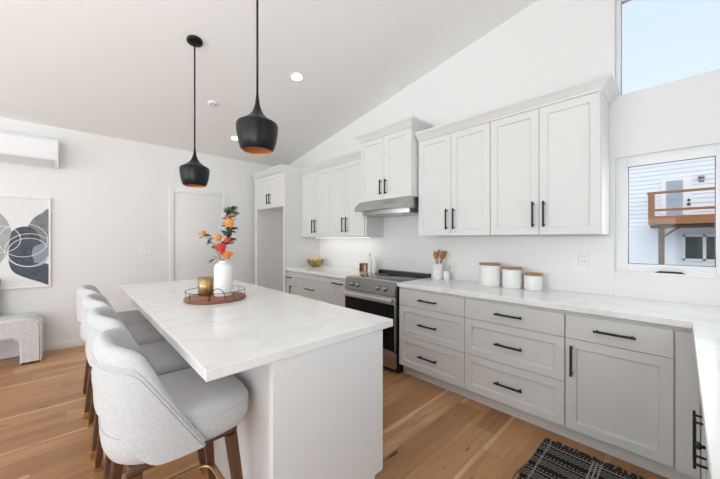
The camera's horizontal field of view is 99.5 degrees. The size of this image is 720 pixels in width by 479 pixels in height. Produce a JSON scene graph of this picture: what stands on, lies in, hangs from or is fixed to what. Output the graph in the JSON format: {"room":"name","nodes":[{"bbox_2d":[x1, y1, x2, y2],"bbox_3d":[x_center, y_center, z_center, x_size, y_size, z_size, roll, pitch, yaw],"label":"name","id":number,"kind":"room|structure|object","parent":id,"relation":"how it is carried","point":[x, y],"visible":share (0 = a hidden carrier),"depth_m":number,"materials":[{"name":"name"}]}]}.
{"room":"kitchen","nodes":[
{"label":"kitchen","id":0,"kind":"room"},
{"bbox_2d":[0,117,273,351],"bbox_3d":[-4.381,-0.015,3.337,7.820,2.770,0.150,0,0,-43],"label":"wall","id":1,"kind":"structure","parent":0,"point":[109,196],"depth_m":4.12,"materials":[{"name":"paint"}]},
{"bbox_2d":[0,195,50,289],"bbox_3d":[-4.101,0.033,3.477,0.800,1.085,0.028,0,0,-43],"label":"framed picture","id":2,"kind":"object","parent":1,"relation":"attached to","point":[25,221],"visible":1,"depth_m":3.60,"materials":[{"name":"paper"}]},
{"bbox_2d":[0,131,58,168],"bbox_3d":[-4.029,-1.037,3.417,0.920,0.326,0.218,0,0,-43],"label":"air conditioner","id":3,"kind":"object","parent":1,"relation":"attached to","point":[18,149],"visible":1,"depth_m":3.50,"materials":[{"name":"white plastic"}]},
{"bbox_2d":[0,339,84,358],"bbox_3d":[-4.575,1.327,3.041,7.130,0.085,0.014,0,0,-43],"label":"baseboard","id":4,"kind":"structure","parent":1,"relation":"attached to","point":[77,342],"depth_m":3.77,"materials":[{"name":"paint"}]},
{"bbox_2d":[169,187,225,280],"bbox_3d":[-2.582,0.287,4.895,0.835,2.165,0.099,0,0,-43],"label":"door","id":5,"kind":"structure","parent":1,"relation":"in","point":[194,213],"depth_m":4.86,"materials":[{"name":"paint"}]},
{"bbox_2d":[0,0,536,165],"bbox_3d":[-2.251,-1.998,1.085,8.120,1.245,6.350,0,0,-43],"label":"ceiling","id":6,"kind":"structure","parent":0,"point":[121,69],"depth_m":3.02,"materials":[{"name":"paint"}]},
{"bbox_2d":[179,35,209,187],"bbox_3d":[-1.483,-1.138,2.733,0.242,1.317,0.242,0,0,-43],"label":"pendant lamp","id":7,"kind":"object","parent":6,"relation":"hanging from","point":[193,173],"visible":1,"depth_m":2.69,"materials":[{"name":"black metal"}]},
{"bbox_2d":[207,100,217,106],"bbox_3d":[-1.771,-1.635,3.669,0.120,0.036,0.119,0,0,-38],"label":"smoke detector","id":8,"kind":"object","parent":6,"relation":"attached to","point":[213,103],"visible":1,"depth_m":3.64,"materials":[{"name":"white plastic"}]},
{"bbox_2d":[230,136,237,140],"bbox_3d":[-1.871,-1.521,4.576,0.161,0.032,0.164,0,0,42],"label":"recessed light","id":9,"kind":"object","parent":6,"relation":"in","point":[234,138],"visible":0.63,"depth_m":4.57,"materials":[{"name":"paint"}]},
{"bbox_2d":[236,0,277,154],"bbox_3d":[-0.617,-1.267,1.832,0.242,1.470,0.242,0,0,-43],"label":"pendant lamp","id":10,"kind":"object","parent":6,"relation":"hanging from","point":[257,134],"visible":1,"depth_m":1.76,"materials":[{"name":"black metal"}]},
{"bbox_2d":[289,72,303,81],"bbox_3d":[-0.698,-1.797,3.373,0.161,0.032,0.164,0,0,42],"label":"recessed light","id":11,"kind":"object","parent":6,"relation":"in","point":[295,76],"visible":1,"depth_m":3.37,"materials":[{"name":"paint"}]},
{"bbox_2d":[0,345,700,478],"bbox_3d":[-2.251,1.430,1.085,8.120,0.120,6.350,0,0,-43],"label":"floor","id":12,"kind":"structure","parent":0,"point":[431,431],"depth_m":2.13,"materials":[{"name":"brown wood"}]},
{"bbox_2d":[0,313,43,364],"bbox_3d":[-4.242,1.117,3.067,1.450,0.505,0.385,0,0,-43],"label":"upholstered bench","id":13,"kind":"object","parent":12,"relation":"on","point":[27,329],"visible":1,"depth_m":3.36,"materials":[{"name":"fabric"}]},
{"bbox_2d":[75,285,148,418],"bbox_3d":[-2.098,0.877,2.655,0.562,0.986,0.553,0,0,-43],"label":"counter stool","id":14,"kind":"object","parent":12,"relation":"on","point":[132,317],"visible":0.32,"depth_m":2.46,"materials":[{"name":"fabric"}]},
{"bbox_2d":[80,293,165,459],"bbox_3d":[-1.667,0.877,2.229,0.562,0.986,0.553,0,0,-43],"label":"counter stool","id":15,"kind":"object","parent":12,"relation":"on","point":[144,333],"visible":0.32,"depth_m":2.09,"materials":[{"name":"fabric"}]},
{"bbox_2d":[85,306,207,478],"bbox_3d":[-1.244,0.877,1.796,0.562,0.986,0.553,0,0,-43],"label":"counter stool","id":16,"kind":"object","parent":12,"relation":"on","point":[162,355],"visible":0.34,"depth_m":1.69,"materials":[{"name":"fabric"}]},
{"bbox_2d":[91,328,248,478],"bbox_3d":[-0.827,0.877,1.358,0.562,0.986,0.553,0,0,-43],"label":"counter stool","id":17,"kind":"object","parent":12,"relation":"on","point":[147,419],"visible":0.96,"depth_m":1.12,"materials":[{"name":"fabric"}]},
{"bbox_2d":[251,164,318,292],"bbox_3d":[-1.296,0.114,5.241,0.718,2.512,1.053,0,0,-43],"label":"enclosure","id":18,"kind":"object","parent":12,"relation":"on","point":[280,245],"visible":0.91,"depth_m":5.01,"materials":[{"name":"paint"}]},
{"bbox_2d":[286,271,293,293],"bbox_3d":[-0.850,0.922,4.812,0.659,0.895,0.180,0,0,-43],"label":"base cabinet","id":19,"kind":"object","parent":12,"relation":"on","point":[289,277],"visible":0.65,"depth_m":4.61,"materials":[{"name":"paint"}]},
{"bbox_2d":[214,330,382,478],"bbox_3d":[-0.976,0.930,2.399,0.709,0.880,2.574,0,0,-43],"label":"kitchen island","id":20,"kind":"object","parent":12,"relation":"on","point":[317,413],"visible":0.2,"depth_m":1.44,"materials":[{"name":"paint"}]},
{"bbox_2d":[119,279,392,381],"bbox_3d":[-1.081,0.469,2.342,0.982,0.040,2.652,0,0,-43],"label":"island countertop","id":21,"kind":"structure","parent":20,"relation":"on","point":[267,326],"depth_m":1.63,"materials":[{"name":"stone"}]},
{"bbox_2d":[183,285,245,304],"bbox_3d":[-1.089,0.395,2.301,0.426,0.108,0.426,0,0,-43],"label":"round tray","id":22,"kind":"object","parent":21,"relation":"on","point":[195,299],"visible":0.76,"depth_m":2.17,"materials":[{"name":"brown wood"}]},
{"bbox_2d":[197,277,213,295],"bbox_3d":[-1.195,0.361,2.359,0.112,0.132,0.112,0,0,-43],"label":"brass cup","id":23,"kind":"object","parent":22,"relation":"on","point":[205,284],"visible":0.79,"depth_m":2.31,"materials":[{"name":"gold metal"}]},
{"bbox_2d":[214,260,232,296],"bbox_3d":[-1.046,0.294,2.331,0.132,0.265,0.132,0,0,-43],"label":"vase","id":24,"kind":"object","parent":22,"relation":"on","point":[223,270],"visible":0.96,"depth_m":2.28,"materials":[{"name":"ceramic"}]},
{"bbox_2d":[199,230,220,259],"bbox_3d":[-1.147,0.172,2.335,0.196,0.486,0.086,0,0,14],"label":"stem","id":25,"kind":"object","parent":24,"relation":"in","point":[202,232],"visible":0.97,"depth_m":2.33,"materials":[{"name":"green plant"}]},
{"bbox_2d":[213,206,239,259],"bbox_3d":[-1.020,0.078,2.325,0.180,0.674,0.152,0,0,-43],"label":"flowers","id":26,"kind":"object","parent":24,"relation":"in","point":[230,212],"visible":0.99,"depth_m":2.30,"materials":[{"name":"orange plant"}]},
{"bbox_2d":[293,272,331,303],"bbox_3d":[-0.477,0.922,4.418,0.659,0.895,0.905,0,0,-43],"label":"base cabinet","id":27,"kind":"object","parent":12,"relation":"on","point":[312,286],"visible":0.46,"depth_m":4.19,"materials":[{"name":"paint"}]},
{"bbox_2d":[286,266,371,278],"bbox_3d":[-0.420,0.454,4.377,0.634,0.038,1.405,0,0,-43],"label":"countertop","id":28,"kind":"structure","parent":27,"relation":"on","point":[337,272],"depth_m":4.27,"materials":[{"name":"stone"}]},
{"bbox_2d":[359,263,367,271],"bbox_3d":[0.050,0.375,4.073,0.104,0.120,0.060,0,0,27],"label":"wooden box","id":29,"kind":"object","parent":28,"relation":"on","point":[363,267],"visible":0.96,"depth_m":4.05,"materials":[{"name":"brown wood"}]},
{"bbox_2d":[368,254,371,271],"bbox_3d":[0.131,0.306,4.046,0.062,0.257,0.062,0,0,-43],"label":"bottle","id":30,"kind":"object","parent":28,"relation":"on","point":[369,258],"visible":0.94,"depth_m":4.02,"materials":[{"name":"white ceramic"}]},
{"bbox_2d":[372,257,377,272],"bbox_3d":[0.197,0.322,4.005,0.072,0.226,0.072,0,0,-43],"label":"bottle","id":31,"kind":"object","parent":28,"relation":"on","point":[374,262],"visible":1,"depth_m":3.98,"materials":[{"name":"white ceramic"}]},
{"bbox_2d":[331,277,345,306],"bbox_3d":[-0.057,0.922,3.973,0.659,0.895,0.318,0,0,-43],"label":"base cabinet","id":32,"kind":"object","parent":12,"relation":"on","point":[337,284],"visible":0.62,"depth_m":3.79,"materials":[{"name":"paint"}]},
{"bbox_2d":[342,269,430,372],"bbox_3d":[0.301,0.882,3.552,0.698,0.976,0.784,0,0,-43],"label":"range","id":33,"kind":"object","parent":12,"relation":"on","point":[372,293],"visible":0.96,"depth_m":3.25,"materials":[{"name":"silver metal"}]},
{"bbox_2d":[347,272,427,282],"bbox_3d":[0.312,0.444,3.563,0.550,0.024,0.784,0,0,-43],"label":"cooktop","id":34,"kind":"object","parent":33,"relation":"in","point":[380,277],"depth_m":3.50,"materials":[{"name":"black glass"}]},
{"bbox_2d":[399,287,468,397],"bbox_3d":[0.843,0.922,3.022,0.659,0.895,0.719,0,0,-43],"label":"base cabinet","id":35,"kind":"object","parent":12,"relation":"on","point":[431,324],"visible":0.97,"depth_m":2.80,"materials":[{"name":"paint"}]},
{"bbox_2d":[465,296,567,437],"bbox_3d":[1.336,0.922,2.501,0.659,0.895,0.716,0,0,-43],"label":"base cabinet","id":36,"kind":"object","parent":12,"relation":"on","point":[515,353],"visible":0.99,"depth_m":2.27,"materials":[{"name":"paint"}]},
{"bbox_2d":[517,438,644,478],"bbox_3d":[0.825,1.364,1.252,1.855,0.012,0.610,0,0,-43],"label":"rug","id":37,"kind":"object","parent":12,"relation":"on","point":[550,460],"visible":1,"depth_m":1.83,"materials":[{"name":"black fabric"}]},
{"bbox_2d":[565,311,699,478],"bbox_3d":[1.790,0.922,2.020,0.659,0.895,0.607,0,0,-43],"label":"base cabinet","id":38,"kind":"object","parent":12,"relation":"on","point":[632,394],"visible":0.97,"depth_m":1.80,"materials":[{"name":"paint"}]},
{"bbox_2d":[693,410,708,478],"bbox_3d":[1.256,0.922,0.694,2.020,0.895,0.658,0,0,-43],"label":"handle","id":39,"kind":"object","parent":12,"relation":"on","point":[701,446],"visible":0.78,"depth_m":1.19,"materials":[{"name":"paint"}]},
{"bbox_2d":[397,277,719,478],"bbox_3d":[0.783,0.454,1.631,2.659,0.038,2.671,0,0,-43],"label":"countertop","id":40,"kind":"structure","parent":39,"relation":"on","point":[704,321],"depth_m":1.84,"materials":[{"name":"stone"}]},
{"bbox_2d":[432,263,442,279],"bbox_3d":[0.849,0.347,3.330,0.115,0.175,0.115,0,0,-43],"label":"utensil crock","id":41,"kind":"object","parent":40,"relation":"on","point":[437,269],"visible":0.96,"depth_m":3.28,"materials":[{"name":"white ceramic"}]},
{"bbox_2d":[433,251,436,263],"bbox_3d":[0.839,0.274,3.339,0.066,0.296,0.028,0,0,39],"label":"wooden spoon","id":42,"kind":"object","parent":41,"relation":"in","point":[434,252],"visible":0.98,"depth_m":3.34,"materials":[{"name":"brown wood"}]},
{"bbox_2d":[443,271,449,279],"bbox_3d":[0.931,0.388,3.272,0.078,0.095,0.078,0,0,-43],"label":"cup","id":43,"kind":"object","parent":40,"relation":"on","point":[446,274],"visible":0.98,"depth_m":3.24,"materials":[{"name":"white ceramic"}]},
{"bbox_2d":[479,262,500,286],"bbox_3d":[1.226,0.329,2.873,0.192,0.212,0.192,0,0,-43],"label":"canister","id":44,"kind":"object","parent":40,"relation":"on","point":[489,273],"visible":1,"depth_m":2.80,"materials":[{"name":"white ceramic"}]},
{"bbox_2d":[502,266,521,288],"bbox_3d":[1.371,0.343,2.749,0.168,0.184,0.168,0,0,-43],"label":"canister","id":45,"kind":"object","parent":40,"relation":"on","point":[511,276],"visible":1,"depth_m":2.68,"materials":[{"name":"white ceramic"}]},
{"bbox_2d":[523,272,542,290],"bbox_3d":[1.495,0.363,2.632,0.148,0.144,0.148,0,0,-43],"label":"canister","id":46,"kind":"object","parent":40,"relation":"on","point":[532,281],"visible":1,"depth_m":2.57,"materials":[{"name":"white ceramic"}]},
{"bbox_2d":[289,0,719,442],"bbox_3d":[0.644,-0.525,3.823,0.150,3.790,6.350,0,0,-43],"label":"wall","id":47,"kind":"structure","parent":0,"point":[549,45],"depth_m":2.55,"materials":[{"name":"paint"}]},
{"bbox_2d":[302,167,328,236],"bbox_3d":[-0.573,-0.536,4.716,0.389,0.997,0.700,0,0,-43],"label":"upper cabinet","id":48,"kind":"object","parent":47,"relation":"attached to","point":[315,185],"visible":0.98,"depth_m":4.58,"materials":[{"name":"paint"}]},
{"bbox_2d":[329,158,383,236],"bbox_3d":[-0.077,-0.536,4.191,0.389,0.997,0.740,0,0,-43],"label":"upper cabinet","id":49,"kind":"object","parent":47,"relation":"attached to","point":[345,178],"visible":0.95,"depth_m":4.05,"materials":[{"name":"paint"}]},
{"bbox_2d":[299,150,360,174],"bbox_3d":[-0.325,-1.076,4.439,0.408,0.082,1.442,0,0,-43],"label":"trim","id":50,"kind":"structure","parent":49,"relation":"on","point":[355,155],"depth_m":4.25,"materials":[{"name":"paint"}]},
{"bbox_2d":[315,237,369,237],"bbox_3d":[-0.292,-0.031,4.472,0.024,0.012,1.240,0,0,-43],"label":"light","id":51,"kind":"object","parent":49,"relation":"attached to","point":[315,237],"visible":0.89,"depth_m":4.41,"materials":[{"name":"white plastic"}]},
{"bbox_2d":[354,196,418,216],"bbox_3d":[0.389,-0.369,3.583,0.528,0.167,0.772,0,0,-43],"label":"range hood","id":52,"kind":"object","parent":47,"relation":"attached to","point":[402,206],"visible":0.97,"depth_m":3.36,"materials":[{"name":"silver metal"}]},
{"bbox_2d":[354,116,434,201],"bbox_3d":[0.413,-0.856,3.586,0.508,0.802,0.884,0,0,-43],"label":"upper cabinet","id":53,"kind":"object","parent":47,"relation":"attached to","point":[390,152],"visible":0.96,"depth_m":3.38,"materials":[{"name":"paint"}]},
{"bbox_2d":[419,122,504,235],"bbox_3d":[0.993,-0.536,3.060,0.389,0.997,0.762,0,0,-43],"label":"upper cabinet","id":54,"kind":"object","parent":47,"relation":"attached to","point":[454,168],"visible":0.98,"depth_m":2.92,"materials":[{"name":"paint"}]},
{"bbox_2d":[415,72,619,141],"bbox_3d":[1.273,-1.076,2.750,0.408,0.082,1.597,0,0,-43],"label":"trim","id":55,"kind":"structure","parent":54,"relation":"on","point":[605,83],"depth_m":2.40,"materials":[{"name":"paint"}]},
{"bbox_2d":[319,215,613,295],"bbox_3d":[0.634,0.072,3.717,0.010,0.724,3.810,0,0,-43],"label":"backsplash","id":56,"kind":"structure","parent":47,"relation":"attached to","point":[401,248],"depth_m":3.08,"materials":[{"name":"tile"}]},
{"bbox_2d":[490,91,608,235],"bbox_3d":[1.522,-0.536,2.501,0.389,0.997,0.773,0,0,-43],"label":"upper cabinet","id":57,"kind":"object","parent":47,"relation":"attached to","point":[549,165],"visible":1,"depth_m":2.34,"materials":[{"name":"paint"}]},
{"bbox_2d":[578,252,588,266],"bbox_3d":[1.809,0.160,2.461,0.008,0.116,0.072,0,0,-43],"label":"power outlet","id":58,"kind":"object","parent":47,"relation":"attached to","point":[583,257],"visible":1,"depth_m":2.46,"materials":[{"name":"white plastic"}]},
{"bbox_2d":[615,144,719,278],"bbox_3d":[2.215,-0.185,2.126,0.100,0.880,0.665,0,0,-43],"label":"window","id":59,"kind":"structure","parent":47,"relation":"in","point":[622,165],"depth_m":2.19,"materials":[{"name":"plastic"}]},
{"bbox_2d":[616,0,719,96],"bbox_3d":[2.241,-1.478,2.150,0.060,0.785,0.665,0,0,-43],"label":"window","id":60,"kind":"structure","parent":47,"relation":"in","point":[619,3],"depth_m":2.36,"materials":[{"name":"plastic"}]},
{"label":"outside","id":61,"kind":"structure","parent":0,"visible":0},
{"bbox_3d":[23.105,2.620,21.849,56.400,0.100,60.000,0,0,-43],"label":"ground","id":62,"kind":"structure","parent":61,"visible":0},
{"bbox_2d":[629,157,714,266],"bbox_3d":[15.047,-1.580,14.230,5.580,8.300,19.000,0,0,-43],"label":"neighbor house","id":63,"kind":"structure","parent":62,"relation":"on","point":[672,204],"depth_m":13.69,"materials":[{"name":"paint"}]},
{"bbox_2d":[698,175,704,181],"bbox_3d":[14.857,-2.640,13.252,0.240,0.260,0.200,0,0,-43],"label":"wall light","id":64,"kind":"object","parent":63,"relation":"attached to","point":[701,178],"depth_m":13.25,"materials":[{"name":"metal"}]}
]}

